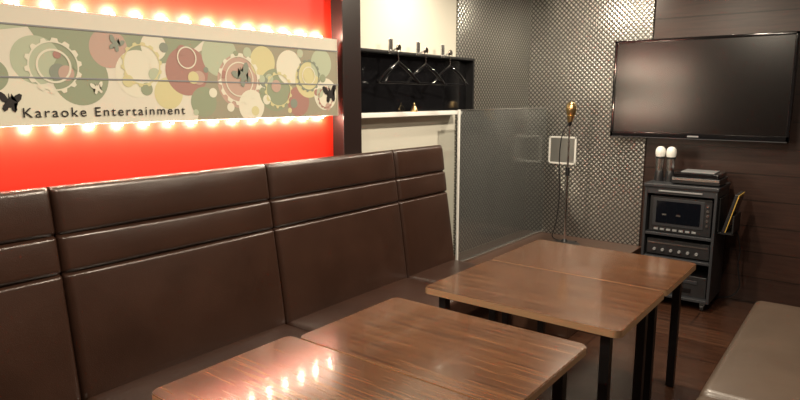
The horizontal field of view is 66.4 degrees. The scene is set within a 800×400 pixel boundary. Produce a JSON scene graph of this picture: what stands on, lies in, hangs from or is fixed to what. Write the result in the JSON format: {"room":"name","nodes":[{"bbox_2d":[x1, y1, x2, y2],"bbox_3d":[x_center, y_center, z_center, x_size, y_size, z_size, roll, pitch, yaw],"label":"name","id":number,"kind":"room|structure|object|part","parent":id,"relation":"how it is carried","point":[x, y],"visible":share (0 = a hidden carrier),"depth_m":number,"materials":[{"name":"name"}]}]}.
{"room":"entertainment venue","nodes":[
{"label":"entertainment venue","id":0,"kind":"room"},
{"bbox_2d":[331,0,361,155],"bbox_3d":[-0.323,-0.317,3.743,0.100,2.550,0.160,7,12,37],"label":"column","id":1,"kind":"structure","parent":0,"point":[345,14],"depth_m":3.63,"materials":[{"name":"black wood"}]},
{"bbox_2d":[360,0,520,254],"bbox_3d":[-0.868,-0.228,3.211,0.100,2.550,6.800,7,12,37],"label":"wall","id":2,"kind":"structure","parent":0,"point":[431,23],"depth_m":4.26,"materials":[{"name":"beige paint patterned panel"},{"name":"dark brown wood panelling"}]},
{"bbox_2d":[0,0,333,190],"bbox_3d":[-1.627,-0.495,2.083,0.010,1.650,3.980,7,12,37],"label":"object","id":3,"kind":"structure","parent":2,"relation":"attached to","point":[50,155],"depth_m":2.83,"materials":[{"name":"red paint"}]},
{"bbox_2d":[0,2,337,128],"bbox_3d":[-1.387,-0.507,2.325,0.075,0.470,3.255,7,12,37],"label":"sign","id":4,"kind":"object","parent":3,"relation":"attached to","point":[58,67],"visible":1,"depth_m":2.65,"materials":[{"name":"beige"}]},
{"bbox_2d":[361,110,461,117],"bbox_3d":[0.081,-0.596,4.225,0.100,0.030,1.160,7,12,37],"label":"trim","id":5,"kind":"structure","parent":2,"relation":"attached to","point":[445,112],"depth_m":4.11,"materials":[{"name":"white plastic"}]},
{"bbox_2d":[410,103,417,111],"bbox_3d":[0.097,-0.639,4.205,0.052,0.062,0.052,7,12,37],"label":"brass bell","id":6,"kind":"object","parent":5,"relation":"on","point":[414,108],"visible":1,"depth_m":4.19,"materials":[{"name":"brown metal"}]},
{"bbox_2d":[361,38,474,112],"bbox_3d":[0.167,-0.854,4.246,0.154,0.468,1.355,7,12,37],"label":"coat rack","id":7,"kind":"object","parent":2,"relation":"attached to","point":[375,97],"visible":0.89,"depth_m":4.23,"materials":[{"name":"black"}]},
{"bbox_3d":[-0.060,-0.990,3.924,0.008,0.093,0.040,7,12,37],"label":"hook plate","id":8,"kind":"part","parent":7,"relation":"part of","materials":[{"name":"silver metal"}]},
{"bbox_2d":[376,44,419,84],"bbox_3d":[-0.009,-0.868,3.904,0.350,0.252,0.026,-7,12,-38],"label":"hanger","id":9,"kind":"object","parent":7,"relation":"hanging from","point":[379,80],"visible":1,"depth_m":3.89,"materials":[{"name":"black plastic"}]},
{"bbox_2d":[361,48,474,60],"bbox_3d":[0.137,-1.004,4.244,0.078,0.020,1.355,7,12,37],"label":"shelf","id":10,"kind":"object","parent":7,"relation":"attached to","point":[367,52],"depth_m":4.14,"materials":[{"name":"black"}]},
{"bbox_3d":[0.123,-1.029,4.158,0.008,0.093,0.040,7,12,37],"label":"hook plate","id":11,"kind":"part","parent":7,"relation":"part of","materials":[{"name":"silver metal"}]},
{"bbox_2d":[406,47,444,84],"bbox_3d":[0.175,-0.907,4.138,0.350,0.252,0.026,-7,12,-38],"label":"hanger","id":12,"kind":"object","parent":7,"relation":"hanging from","point":[426,65],"visible":0.97,"depth_m":4.14,"materials":[{"name":"black plastic"}]},
{"bbox_3d":[0.307,-1.068,4.392,0.008,0.093,0.040,7,12,37],"label":"hook plate","id":13,"kind":"part","parent":7,"relation":"part of","materials":[{"name":"silver metal"}]},
{"bbox_2d":[431,50,467,85],"bbox_3d":[0.359,-0.946,4.372,0.350,0.252,0.026,-7,12,-38],"label":"hanger","id":14,"kind":"object","parent":7,"relation":"hanging from","point":[452,68],"visible":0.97,"depth_m":4.38,"materials":[{"name":"black plastic"}]},
{"bbox_3d":[0.546,-0.897,4.797,0.078,0.373,0.020,7,12,37],"label":"panel","id":15,"kind":"part","parent":7,"relation":"part of","materials":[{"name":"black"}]},
{"bbox_2d":[453,0,530,254],"bbox_3d":[0.816,-0.734,5.234,0.012,2.220,1.250,7,12,37],"label":"cladding","id":16,"kind":"object","parent":2,"relation":"attached to","point":[493,33],"visible":0.89,"depth_m":5.20,"materials":[{"name":"grey metal"}]},
{"bbox_2d":[511,297,754,399],"bbox_3d":[0.349,1.234,2.499,3.180,0.100,6.800,7,12,37],"label":"floor","id":17,"kind":"structure","parent":0,"point":[704,336],"depth_m":3.83,"materials":[{"name":"brown wood"}]},
{"bbox_2d":[0,145,511,399],"bbox_3d":[-0.958,0.552,2.495,0.758,1.247,4.770,7,12,37],"label":"sofa","id":18,"kind":"object","parent":17,"relation":"on","point":[124,288],"visible":0.9,"depth_m":2.78,"materials":[{"name":"brown leather"}]},
{"bbox_2d":[0,187,80,399],"bbox_3d":[-1.637,0.445,1.972,0.223,0.861,1.044,7,12,37],"label":"cushion","id":19,"kind":"object","parent":18,"relation":"on","point":[40,351],"depth_m":2.26,"materials":[{"name":"brown leather"}]},
{"bbox_2d":[46,164,284,399],"bbox_3d":[-0.994,0.308,2.790,0.223,0.861,1.044,7,12,37],"label":"cushion","id":20,"kind":"object","parent":18,"relation":"on","point":[160,273],"depth_m":2.65,"materials":[{"name":"brown leather"}]},
{"bbox_2d":[87,324,307,399],"bbox_3d":[-0.737,0.787,2.668,0.570,0.126,1.044,7,12,37],"label":"seat cushion","id":21,"kind":"object","parent":18,"relation":"on","point":[140,386],"depth_m":2.68,"materials":[{"name":"brown leather"}]},
{"bbox_2d":[263,150,406,323],"bbox_3d":[-0.350,0.171,3.608,0.223,0.861,1.044,7,12,37],"label":"cushion","id":22,"kind":"object","parent":18,"relation":"on","point":[338,228],"depth_m":3.49,"materials":[{"name":"brown leather"}]},
{"bbox_2d":[287,278,473,331],"bbox_3d":[-0.093,0.650,3.486,0.570,0.126,1.044,7,12,37],"label":"seat cushion","id":23,"kind":"object","parent":18,"relation":"on","point":[413,289],"depth_m":3.53,"materials":[{"name":"brown leather"}]},
{"bbox_2d":[391,145,453,277],"bbox_3d":[0.146,0.065,4.239,0.223,0.861,0.564,7,12,37],"label":"cushion","id":24,"kind":"object","parent":18,"relation":"on","point":[420,179],"depth_m":4.16,"materials":[{"name":"brown leather"}]},
{"bbox_2d":[408,260,478,309],"bbox_3d":[0.404,0.545,4.117,0.570,0.126,0.564,7,12,37],"label":"seat cushion","id":25,"kind":"object","parent":18,"relation":"on","point":[439,270],"depth_m":4.12,"materials":[{"name":"brown leather"}]},
{"bbox_3d":[-0.969,0.984,2.575,0.725,0.230,4.770,7,12,37],"label":"seat frame","id":26,"kind":"part","parent":18,"relation":"part of","materials":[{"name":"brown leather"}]},
{"bbox_2d":[152,336,475,399],"bbox_3d":[-0.229,0.936,1.859,0.920,0.700,0.572,7,12,37],"label":"table","id":27,"kind":"object","parent":17,"relation":"on","point":[289,367],"visible":1,"depth_m":1.93,"materials":[{"name":"brown wood"}]},
{"bbox_2d":[301,298,585,399],"bbox_3d":[0.149,0.862,2.301,0.892,0.700,0.595,7,12,37],"label":"table","id":28,"kind":"object","parent":17,"relation":"on","point":[477,358],"visible":0.94,"depth_m":2.19,"materials":[{"name":"brown wood"}]},
{"bbox_3d":[0.579,0.882,2.252,0.040,0.665,0.040,7,12,37],"label":"leg","id":29,"kind":"part","parent":28,"relation":"part of","materials":[{"name":"black metal"}]},
{"bbox_2d":[425,260,663,399],"bbox_3d":[0.665,0.761,2.904,0.925,0.700,0.633,7,12,37],"label":"table","id":30,"kind":"object","parent":17,"relation":"on","point":[609,310],"visible":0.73,"depth_m":2.77,"materials":[{"name":"brown wood"}]},
{"bbox_3d":[0.211,0.765,2.952,0.040,0.665,0.040,7,12,37],"label":"leg","id":31,"kind":"part","parent":30,"relation":"part of","materials":[{"name":"black metal"}]},
{"bbox_3d":[0.507,0.702,3.328,0.040,0.665,0.040,7,12,37],"label":"leg","id":32,"kind":"part","parent":30,"relation":"part of","materials":[{"name":"black metal"}]},
{"bbox_3d":[0.517,0.488,2.665,0.735,0.027,0.024,7,12,37],"label":"rail","id":33,"kind":"part","parent":30,"relation":"part of","materials":[{"name":"black wood"}]},
{"bbox_3d":[0.824,0.843,2.483,0.040,0.665,0.040,7,12,37],"label":"leg","id":34,"kind":"part","parent":30,"relation":"part of","materials":[{"name":"black metal"}]},
{"bbox_3d":[1.120,0.780,2.860,0.040,0.665,0.040,7,12,37],"label":"leg","id":35,"kind":"part","parent":30,"relation":"part of","materials":[{"name":"black metal"}]},
{"bbox_2d":[454,230,640,338],"bbox_3d":[1.151,0.603,4.969,1.106,0.330,1.558,7,12,37],"label":"stage platform","id":36,"kind":"object","parent":17,"relation":"on","point":[560,331],"visible":0.22,"depth_m":5.14,"materials":[{"name":"brown wood"}]},
{"bbox_2d":[455,110,460,259],"bbox_3d":[0.428,-0.079,4.516,0.016,1.165,0.015,7,12,37],"label":"partition edge trim","id":37,"kind":"object","parent":36,"relation":"on","point":[459,111],"visible":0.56,"depth_m":4.50,"materials":[{"name":"white plastic"}]},
{"bbox_2d":[461,230,542,261],"bbox_3d":[0.885,0.388,5.191,0.024,0.022,1.475,7,12,37],"label":"channel","id":38,"kind":"object","parent":36,"relation":"on","point":[538,231],"visible":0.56,"depth_m":5.14,"materials":[{"name":"silver metal"}]},
{"bbox_3d":[0.883,-0.182,5.094,0.010,1.133,1.470,7,12,37],"label":"pane","id":39,"kind":"object","parent":38,"relation":"on","visible":0},
{"bbox_2d":[461,107,546,110],"bbox_3d":[0.885,-0.746,5.002,0.012,0.010,1.475,7,12,37],"label":"top edge","id":40,"kind":"object","parent":39,"relation":"on","point":[535,107],"visible":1,"depth_m":4.92,"materials":[{"name":"silver metal"}]},
{"bbox_2d":[552,101,579,244],"bbox_3d":[1.418,-0.217,5.175,0.258,1.221,0.258,3,10,18],"label":"microphone stand","id":41,"kind":"object","parent":36,"relation":"on","point":[571,108],"visible":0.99,"depth_m":5.17,"materials":[{"name":"black"}]},
{"bbox_2d":[492,240,695,399],"bbox_3d":[1.050,0.679,3.393,0.925,0.700,0.620,7,12,37],"label":"table","id":42,"kind":"object","parent":17,"relation":"on","point":[667,276],"visible":0.59,"depth_m":3.30,"materials":[{"name":"brown wood"}]},
{"bbox_3d":[0.600,0.682,3.446,0.040,0.665,0.040,7,12,37],"label":"leg","id":43,"kind":"part","parent":42,"relation":"part of","materials":[{"name":"black metal"}]},
{"bbox_3d":[0.888,0.621,3.813,0.040,0.665,0.040,7,12,37],"label":"leg","id":44,"kind":"part","parent":42,"relation":"part of","materials":[{"name":"black metal"}]},
{"bbox_3d":[1.212,0.760,2.978,0.040,0.665,0.040,7,12,37],"label":"leg","id":45,"kind":"part","parent":42,"relation":"part of","materials":[{"name":"black metal"}]},
{"bbox_3d":[1.501,0.699,3.344,0.040,0.665,0.040,7,12,37],"label":"leg","id":46,"kind":"part","parent":42,"relation":"part of","materials":[{"name":"black metal"}]},
{"bbox_2d":[641,177,730,310],"bbox_3d":[2.206,0.329,4.762,0.521,0.940,0.440,7,12,37],"label":"machine","id":47,"kind":"object","parent":17,"relation":"on","point":[680,220],"visible":0.87,"depth_m":4.59,"materials":[{"name":"grey laminate"}]},
{"bbox_2d":[654,146,665,180],"bbox_3d":[2.029,-0.286,4.772,0.074,0.269,0.074,7,12,37],"label":"microphone","id":48,"kind":"object","parent":47,"relation":"on","point":[660,152],"visible":1,"depth_m":4.75,"materials":[{"name":"black plastic"}]},
{"bbox_2d":[655,146,665,156],"bbox_3d":[2.029,-0.380,4.756,0.074,0.079,0.074,7,12,37],"label":"grille","id":49,"kind":"object","parent":48,"relation":"attached to","point":[660,151],"depth_m":4.73,"materials":[{"name":"white metal"}]},
{"bbox_2d":[665,147,676,181],"bbox_3d":[2.093,-0.278,4.724,0.074,0.269,0.074,7,12,37],"label":"microphone","id":50,"kind":"object","parent":47,"relation":"on","point":[671,152],"visible":0.98,"depth_m":4.70,"materials":[{"name":"black plastic"}]},
{"bbox_2d":[666,147,676,156],"bbox_3d":[2.093,-0.372,4.708,0.074,0.079,0.074,7,12,37],"label":"grille","id":51,"kind":"object","parent":50,"relation":"attached to","point":[671,151],"depth_m":4.68,"materials":[{"name":"white metal"}]},
{"bbox_2d":[643,252,708,265],"bbox_3d":[2.206,0.427,4.778,0.465,0.020,0.416,7,12,37],"label":"shelf","id":52,"kind":"object","parent":47,"relation":"attached to","point":[698,261],"depth_m":4.62,"materials":[{"name":"black metal"}]},
{"bbox_2d":[645,229,710,241],"bbox_3d":[2.206,0.245,4.748,0.465,0.020,0.416,7,12,37],"label":"shelf","id":53,"kind":"object","parent":47,"relation":"attached to","point":[664,232],"depth_m":4.59,"materials":[{"name":"grey laminate"}]},
{"bbox_3d":[2.088,0.102,4.590,0.360,0.213,0.007,7,12,37],"label":"player frame","id":54,"kind":"part","parent":47,"relation":"part of","materials":[{"name":"grey plastic"}]},
{"bbox_3d":[2.076,-0.056,4.528,0.305,0.012,0.010,7,12,37],"label":"handle","id":55,"kind":"part","parent":47,"relation":"part of","materials":[{"name":"grey plastic"}]},
{"bbox_2d":[664,293,705,303],"bbox_3d":[2.206,0.713,4.826,0.465,0.020,0.416,7,12,37],"label":"shelf","id":56,"kind":"object","parent":47,"relation":"attached to","point":[700,299],"depth_m":4.60,"materials":[{"name":"grey laminate"}]},
{"bbox_2d":[682,280,696,284],"bbox_3d":[2.112,0.612,4.688,0.305,0.025,0.008,7,12,37],"label":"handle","id":57,"kind":"object","parent":47,"relation":"on","point":[686,282],"depth_m":4.62,"materials":[{"name":"plastic"}]},
{"bbox_2d":[671,169,727,186],"bbox_3d":[2.261,-0.171,4.606,0.330,0.096,0.304,7,12,37],"label":"books","id":58,"kind":"object","parent":47,"relation":"on","point":[684,176],"visible":1,"depth_m":4.51,"materials":[{"name":"black"}]},
{"bbox_3d":[2.263,-0.215,4.600,0.230,0.006,0.200,7,12,37],"label":"lid plate","id":59,"kind":"part","parent":58,"relation":"part of","materials":[{"name":"grey plastic"}]},
{"bbox_2d":[715,191,744,297],"bbox_3d":[2.450,0.370,4.638,0.242,0.893,0.395,7,12,37],"label":"magazine rack","id":60,"kind":"object","parent":17,"relation":"on","point":[730,225],"visible":0.94,"depth_m":4.47,"materials":[{"name":"black metal"}]},
{"bbox_3d":[2.463,0.090,4.494,0.075,0.282,0.230,7,12,37],"label":"tablet trim","id":61,"kind":"part","parent":60,"relation":"part of","materials":[{"name":"yellow plastic"}]},
{"bbox_2d":[696,301,799,399],"bbox_3d":[1.497,0.640,2.138,0.830,1.191,3.000,7,12,37],"label":"bench sofa","id":62,"kind":"object","parent":17,"relation":"on","point":[761,361],"visible":1,"depth_m":2.70,"materials":[{"name":"beige leather"}]},
{"bbox_2d":[696,396,719,399],"bbox_3d":[1.141,0.909,1.917,0.590,0.134,0.944,7,12,37],"label":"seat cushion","id":63,"kind":"object","parent":62,"relation":"on","point":[700,397],"depth_m":2.40,"materials":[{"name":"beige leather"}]},
{"bbox_2d":[523,0,799,306],"bbox_3d":[2.402,-0.509,4.891,2.980,2.550,0.100,7,12,37],"label":"wall","id":64,"kind":"structure","parent":0,"point":[768,174],"depth_m":4.66,"materials":[{"name":"brown wood"}]},
{"bbox_2d":[550,136,576,138],"bbox_3d":[1.470,-0.565,5.516,0.260,0.016,0.012,7,12,37],"label":"frame","id":65,"kind":"object","parent":64,"relation":"attached to","point":[550,136],"visible":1,"depth_m":5.52,"materials":[{"name":"white plastic"}]},
{"bbox_2d":[524,0,654,245],"bbox_3d":[1.623,-0.759,5.384,1.078,2.220,0.020,7,12,37],"label":"cladding","id":66,"kind":"object","parent":64,"relation":"attached to","point":[572,42],"visible":0.89,"depth_m":5.38,"materials":[{"name":"silver metal"}]},
{"bbox_2d":[548,136,550,161],"bbox_3d":[1.374,-0.462,5.609,0.016,0.250,0.012,7,12,37],"label":"frame","id":67,"kind":"object","parent":66,"relation":"attached to","point":[549,136],"visible":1,"depth_m":5.60,"materials":[{"name":"white plastic"}]},
{"bbox_2d":[548,162,575,164],"bbox_3d":[1.470,-0.334,5.555,0.260,0.016,0.012,7,12,37],"label":"frame","id":68,"kind":"object","parent":66,"relation":"attached to","point":[548,162],"visible":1,"depth_m":5.55,"materials":[{"name":"white plastic"}]},
{"bbox_2d":[550,138,574,162],"bbox_3d":[1.472,-0.450,5.538,0.228,0.218,0.006,7,12,37],"label":"plate","id":69,"kind":"object","parent":66,"relation":"attached to","point":[555,142],"visible":1,"depth_m":5.54,"materials":[{"name":"grey"}]},
{"bbox_2d":[574,137,576,164],"bbox_3d":[1.567,-0.438,5.462,0.016,0.250,0.012,7,12,37],"label":"frame","id":70,"kind":"object","parent":66,"relation":"attached to","point":[575,145],"visible":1,"depth_m":5.46,"materials":[{"name":"white plastic"}]},
{"bbox_2d":[610,31,799,142],"bbox_3d":[2.305,-0.857,4.715,1.266,0.771,0.202,7,12,37],"label":"television","id":71,"kind":"object","parent":64,"relation":"attached to","point":[737,87],"visible":1,"depth_m":4.59,"materials":[{"name":"black plastic"}]}
]}

